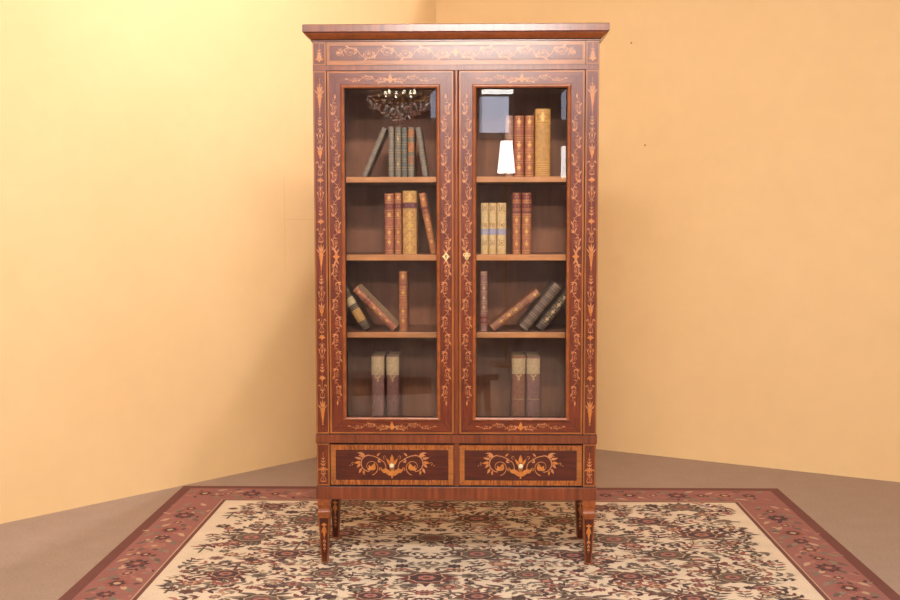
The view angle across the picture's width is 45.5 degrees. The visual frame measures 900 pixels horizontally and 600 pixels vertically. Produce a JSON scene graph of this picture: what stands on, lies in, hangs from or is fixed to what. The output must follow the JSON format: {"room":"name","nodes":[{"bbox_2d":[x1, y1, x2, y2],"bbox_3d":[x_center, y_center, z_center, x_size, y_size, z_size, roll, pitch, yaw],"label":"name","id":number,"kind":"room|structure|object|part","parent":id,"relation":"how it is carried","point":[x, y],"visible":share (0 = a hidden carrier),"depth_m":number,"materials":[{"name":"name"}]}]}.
{"room":"living room","nodes":[
{"label":"living room","id":0,"kind":"room"},
{"bbox_2d":[0,0,435,523],"bbox_3d":[-1.614,-0.668,5.326,0.121,3.300,4.400,4,6,42],"label":"wall","id":1,"kind":"structure","parent":0,"point":[157,240],"depth_m":5.40,"materials":[{"name":"yellow paint"}]},
{"bbox_2d":[0,449,899,599],"bbox_3d":[0.634,1.314,1.440,7.876,0.100,11.769,0,4,1],"label":"floor","id":2,"kind":"structure","parent":0,"point":[42,557],"depth_m":5.06,"materials":[{"name":"beige carpet"}]},
{"bbox_2d":[58,486,899,599],"bbox_3d":[0.119,1.055,4.263,3.050,0.011,2.512,0,4,1],"label":"rug","id":3,"kind":"object","parent":2,"relation":"on","point":[204,542],"visible":0.92,"depth_m":4.43,"materials":[{"name":"carpet"}]},
{"bbox_2d":[302,23,609,563],"bbox_3d":[0.027,-0.014,4.365,1.168,2.107,0.436,0,4,1],"label":"display cabinet","id":4,"kind":"object","parent":3,"relation":"on","point":[456,436],"visible":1,"depth_m":4.22,"materials":[{"name":"brown wood"}]},
{"bbox_3d":[-0.500,0.917,4.288,0.052,0.262,0.052,0,4,1],"label":"leg","id":5,"kind":"part","parent":4,"relation":"part of","materials":[{"name":"brown wood"}]},
{"bbox_3d":[-0.492,0.893,4.625,0.052,0.262,0.052,0,4,1],"label":"leg","id":6,"kind":"part","parent":4,"relation":"part of","materials":[{"name":"brown wood"}]},
{"bbox_2d":[347,279,373,330],"bbox_3d":[-0.398,-0.005,4.345,0.165,0.249,0.152,0,4,1],"label":"book","id":7,"kind":"object","parent":4,"relation":"on","point":[358,310],"visible":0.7,"depth_m":4.28,"materials":[{"name":"black leather"}]},
{"bbox_2d":[362,127,387,176],"bbox_3d":[-0.296,-0.588,4.291,0.099,0.196,0.132,0,4,1],"label":"book","id":8,"kind":"object","parent":4,"relation":"on","point":[383,134],"visible":0.99,"depth_m":4.23,"materials":[{"name":"leather"}]},
{"bbox_2d":[353,284,398,330],"bbox_3d":[-0.297,0.029,4.345,0.179,0.182,0.152,0,4,1],"label":"book","id":9,"kind":"object","parent":4,"relation":"on","point":[360,290],"visible":1,"depth_m":4.28,"materials":[{"name":"red leather"}]},
{"bbox_2d":[371,350,387,415],"bbox_3d":[-0.287,0.365,4.389,0.053,0.298,0.191,0,4,1],"label":"book","id":10,"kind":"object","parent":4,"relation":"on","point":[378,359],"visible":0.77,"depth_m":4.30,"materials":[{"name":"leather"}]},
{"bbox_2d":[384,193,394,253],"bbox_3d":[-0.239,-0.306,4.320,0.040,0.240,0.152,0,4,1],"label":"book","id":11,"kind":"object","parent":4,"relation":"on","point":[389,208],"visible":1,"depth_m":4.25,"materials":[{"name":"red leather"}]},
{"bbox_3d":[-0.229,-0.177,4.183,0.488,1.410,0.034,0,4,1],"label":"door","id":12,"kind":"part","parent":4,"relation":"part of","materials":[{"name":"brown wood"}]},
{"bbox_2d":[388,127,394,176],"bbox_3d":[-0.230,-0.588,4.294,0.025,0.197,0.142,0,4,1],"label":"book","id":13,"kind":"object","parent":4,"relation":"on","point":[391,130],"visible":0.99,"depth_m":4.23,"materials":[{"name":"leather"}]},
{"bbox_3d":[-0.225,0.639,4.383,0.487,0.162,0.305,0,4,1],"label":"drawer","id":14,"kind":"part","parent":4,"relation":"part of","materials":[{"name":"brown wood"}]},
{"bbox_2d":[386,350,401,415],"bbox_3d":[-0.227,0.365,4.388,0.052,0.298,0.191,0,4,1],"label":"book","id":15,"kind":"object","parent":4,"relation":"on","point":[394,358],"visible":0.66,"depth_m":4.30,"materials":[{"name":"leather"}]},
{"bbox_2d":[394,193,402,253],"bbox_3d":[-0.204,-0.307,4.319,0.030,0.242,0.152,0,4,1],"label":"book","id":16,"kind":"object","parent":4,"relation":"on","point":[398,200],"visible":0.98,"depth_m":4.25,"materials":[{"name":"leather"}]},
{"bbox_2d":[395,127,401,176],"bbox_3d":[-0.203,-0.587,4.294,0.027,0.195,0.142,0,4,1],"label":"book","id":17,"kind":"object","parent":4,"relation":"on","point":[398,130],"visible":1,"depth_m":4.23,"materials":[{"name":"green leather"}]},
{"bbox_2d":[399,270,408,330],"bbox_3d":[-0.185,0.001,4.341,0.035,0.239,0.152,0,4,1],"label":"book","id":18,"kind":"object","parent":4,"relation":"on","point":[403,275],"visible":1,"depth_m":4.27,"materials":[{"name":"leather"}]},
{"bbox_2d":[401,128,407,176],"bbox_3d":[-0.178,-0.586,4.293,0.024,0.193,0.142,0,4,1],"label":"book","id":19,"kind":"object","parent":4,"relation":"on","point":[404,135],"visible":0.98,"depth_m":4.23,"materials":[{"name":"green leather"}]},
{"bbox_2d":[402,191,418,253],"bbox_3d":[-0.158,-0.312,4.322,0.059,0.250,0.162,0,4,1],"label":"book","id":20,"kind":"object","parent":4,"relation":"on","point":[410,204],"visible":1,"depth_m":4.25,"materials":[{"name":"gold leather"}]},
{"bbox_2d":[408,127,415,176],"bbox_3d":[-0.152,-0.587,4.293,0.028,0.195,0.142,0,4,1],"label":"book","id":21,"kind":"object","parent":4,"relation":"on","point":[411,130],"visible":1,"depth_m":4.23,"materials":[{"name":"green leather"}]},
{"bbox_2d":[415,127,429,176],"bbox_3d":[-0.110,-0.587,4.292,0.051,0.195,0.142,0,4,1],"label":"book","id":22,"kind":"object","parent":4,"relation":"on","point":[419,133],"visible":1,"depth_m":4.22,"materials":[{"name":"grey leather"}]},
{"bbox_2d":[419,193,436,253],"bbox_3d":[-0.086,-0.308,4.316,0.073,0.243,0.152,0,4,1],"label":"book","id":23,"kind":"object","parent":4,"relation":"on","point":[424,203],"visible":1,"depth_m":4.25,"materials":[{"name":"orange leather"}]},
{"bbox_3d":[0.022,-0.893,4.134,1.100,0.020,0.030,0,4,1],"label":"rail","id":24,"kind":"part","parent":4,"relation":"part of","materials":[{"name":"brown wood"}]},
{"bbox_2d":[347,324,564,337],"bbox_3d":[0.028,0.127,4.410,1.026,0.022,0.334,0,4,1],"label":"shelf","id":25,"kind":"object","parent":4,"relation":"attached to","point":[353,330],"depth_m":4.25,"materials":[{"name":"brown wood"}]},
{"bbox_2d":[346,252,565,260],"bbox_3d":[0.028,-0.179,4.388,1.026,0.024,0.334,0,4,1],"label":"shelf","id":26,"kind":"object","parent":4,"relation":"attached to","point":[350,256],"depth_m":4.23,"materials":[{"name":"brown wood"}]},
{"bbox_2d":[346,176,565,184],"bbox_3d":[0.027,-0.483,4.366,1.026,0.022,0.334,0,4,1],"label":"shelf","id":27,"kind":"object","parent":4,"relation":"attached to","point":[350,180],"depth_m":4.21,"materials":[{"name":"brown wood"}]},
{"bbox_3d":[0.026,-1.035,4.292,1.168,0.061,0.434,0,4,1],"label":"cornice","id":28,"kind":"part","parent":4,"relation":"part of","materials":[{"name":"brown wood"}]},
{"bbox_3d":[0.032,-0.132,4.567,1.030,1.788,0.015,0,4,1],"label":"panel","id":29,"kind":"part","parent":4,"relation":"part of","materials":[{"name":"clear glass"}]},
{"bbox_3d":[0.024,0.545,4.236,1.106,0.037,0.034,0,4,1],"label":"rail","id":30,"kind":"part","parent":4,"relation":"part of","materials":[{"name":"brown wood"}]},
{"bbox_2d":[480,269,487,330],"bbox_3d":[0.136,0.000,4.333,0.031,0.240,0.152,0,4,1],"label":"book","id":31,"kind":"object","parent":4,"relation":"on","point":[483,274],"visible":1,"depth_m":4.26,"materials":[{"name":"leather"}]},
{"bbox_2d":[481,203,488,253],"bbox_3d":[0.139,-0.287,4.308,0.033,0.202,0.142,0,4,1],"label":"book","id":32,"kind":"object","parent":4,"relation":"on","point":[484,206],"visible":1,"depth_m":4.24,"materials":[{"name":"beige leather"}]},
{"bbox_2d":[489,203,496,253],"bbox_3d":[0.171,-0.287,4.307,0.033,0.202,0.142,0,4,1],"label":"book","id":33,"kind":"object","parent":4,"relation":"on","point":[492,206],"visible":0.99,"depth_m":4.24,"materials":[{"name":"beige leather"}]},
{"bbox_2d":[496,203,506,253],"bbox_3d":[0.205,-0.287,4.306,0.039,0.202,0.142,0,4,1],"label":"book","id":34,"kind":"object","parent":4,"relation":"on","point":[501,207],"visible":1,"depth_m":4.24,"materials":[{"name":"beige leather"}]},
{"bbox_2d":[504,116,513,176],"bbox_3d":[0.234,-0.609,4.287,0.035,0.238,0.152,0,4,1],"label":"book","id":35,"kind":"object","parent":4,"relation":"on","point":[508,120],"visible":1,"depth_m":4.22,"materials":[{"name":"leather"}]},
{"bbox_2d":[489,287,540,330],"bbox_3d":[0.261,0.035,4.333,0.204,0.170,0.152,0,4,1],"label":"book","id":36,"kind":"object","parent":4,"relation":"on","point":[532,294],"visible":1,"depth_m":4.26,"materials":[{"name":"brown leather"}]},
{"bbox_2d":[511,193,520,253],"bbox_3d":[0.265,-0.307,4.308,0.035,0.241,0.152,0,4,1],"label":"book","id":37,"kind":"object","parent":4,"relation":"on","point":[515,197],"visible":1,"depth_m":4.24,"materials":[{"name":"leather"}]},
{"bbox_2d":[510,351,525,415],"bbox_3d":[0.277,0.366,4.377,0.056,0.298,0.191,0,4,1],"label":"book","id":38,"kind":"object","parent":4,"relation":"on","point":[518,360],"visible":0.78,"depth_m":4.28,"materials":[{"name":"brown leather"}]},
{"bbox_2d":[513,116,523,176],"bbox_3d":[0.272,-0.609,4.286,0.042,0.238,0.152,0,4,1],"label":"book","id":39,"kind":"object","parent":4,"relation":"on","point":[518,121],"visible":1,"depth_m":4.21,"materials":[{"name":"red leather"}]},
{"bbox_3d":[0.281,0.640,4.371,0.483,0.162,0.305,0,4,1],"label":"drawer","id":40,"kind":"part","parent":4,"relation":"part of","materials":[{"name":"brown wood"}]},
{"bbox_3d":[0.277,-0.177,4.171,0.483,1.410,0.034,0,4,1],"label":"door","id":41,"kind":"part","parent":4,"relation":"part of","materials":[{"name":"brown wood"}]},
{"bbox_2d":[520,193,531,253],"bbox_3d":[0.304,-0.307,4.307,0.040,0.241,0.152,0,4,1],"label":"book","id":42,"kind":"object","parent":4,"relation":"on","point":[525,247],"visible":0.99,"depth_m":4.24,"materials":[{"name":"leather"}]},
{"bbox_2d":[524,116,533,176],"bbox_3d":[0.314,-0.609,4.285,0.039,0.238,0.152,0,4,1],"label":"book","id":43,"kind":"object","parent":4,"relation":"on","point":[528,120],"visible":1,"depth_m":4.21,"materials":[{"name":"leather"}]},
{"bbox_2d":[525,351,539,415],"bbox_3d":[0.335,0.366,4.375,0.056,0.298,0.191,0,4,1],"label":"book","id":44,"kind":"object","parent":4,"relation":"on","point":[532,376],"visible":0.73,"depth_m":4.28,"materials":[{"name":"leather"}]},
{"bbox_2d":[518,280,561,330],"bbox_3d":[0.361,0.021,4.335,0.170,0.198,0.162,0,4,1],"label":"book","id":45,"kind":"object","parent":4,"relation":"on","point":[552,289],"visible":1,"depth_m":4.26,"materials":[{"name":"leather"}]},
{"bbox_2d":[533,109,550,176],"bbox_3d":[0.366,-0.623,4.293,0.064,0.264,0.172,0,4,1],"label":"book","id":46,"kind":"object","parent":4,"relation":"on","point":[542,117],"visible":0.99,"depth_m":4.21,"materials":[{"name":"leather"}]},
{"bbox_2d":[534,284,565,330],"bbox_3d":[0.439,0.007,4.332,0.194,0.225,0.162,0,4,1],"label":"book","id":47,"kind":"object","parent":4,"relation":"on","point":[559,300],"visible":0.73,"depth_m":4.26,"materials":[{"name":"black leather"}]},
{"bbox_3d":[0.557,0.893,4.600,0.052,0.262,0.052,0,4,1],"label":"leg","id":48,"kind":"part","parent":4,"relation":"part of","materials":[{"name":"brown wood"}]},
{"bbox_3d":[0.549,0.917,4.264,0.052,0.262,0.052,0,4,1],"label":"leg","id":49,"kind":"part","parent":4,"relation":"part of","materials":[{"name":"brown wood"}]},
{"bbox_2d":[436,0,899,481],"bbox_3d":[2.206,-0.698,5.683,5.200,3.300,0.120,2,5,29],"label":"wall","id":50,"kind":"structure","parent":0,"point":[748,286],"depth_m":5.95,"materials":[{"name":"orange paint"}]}
]}

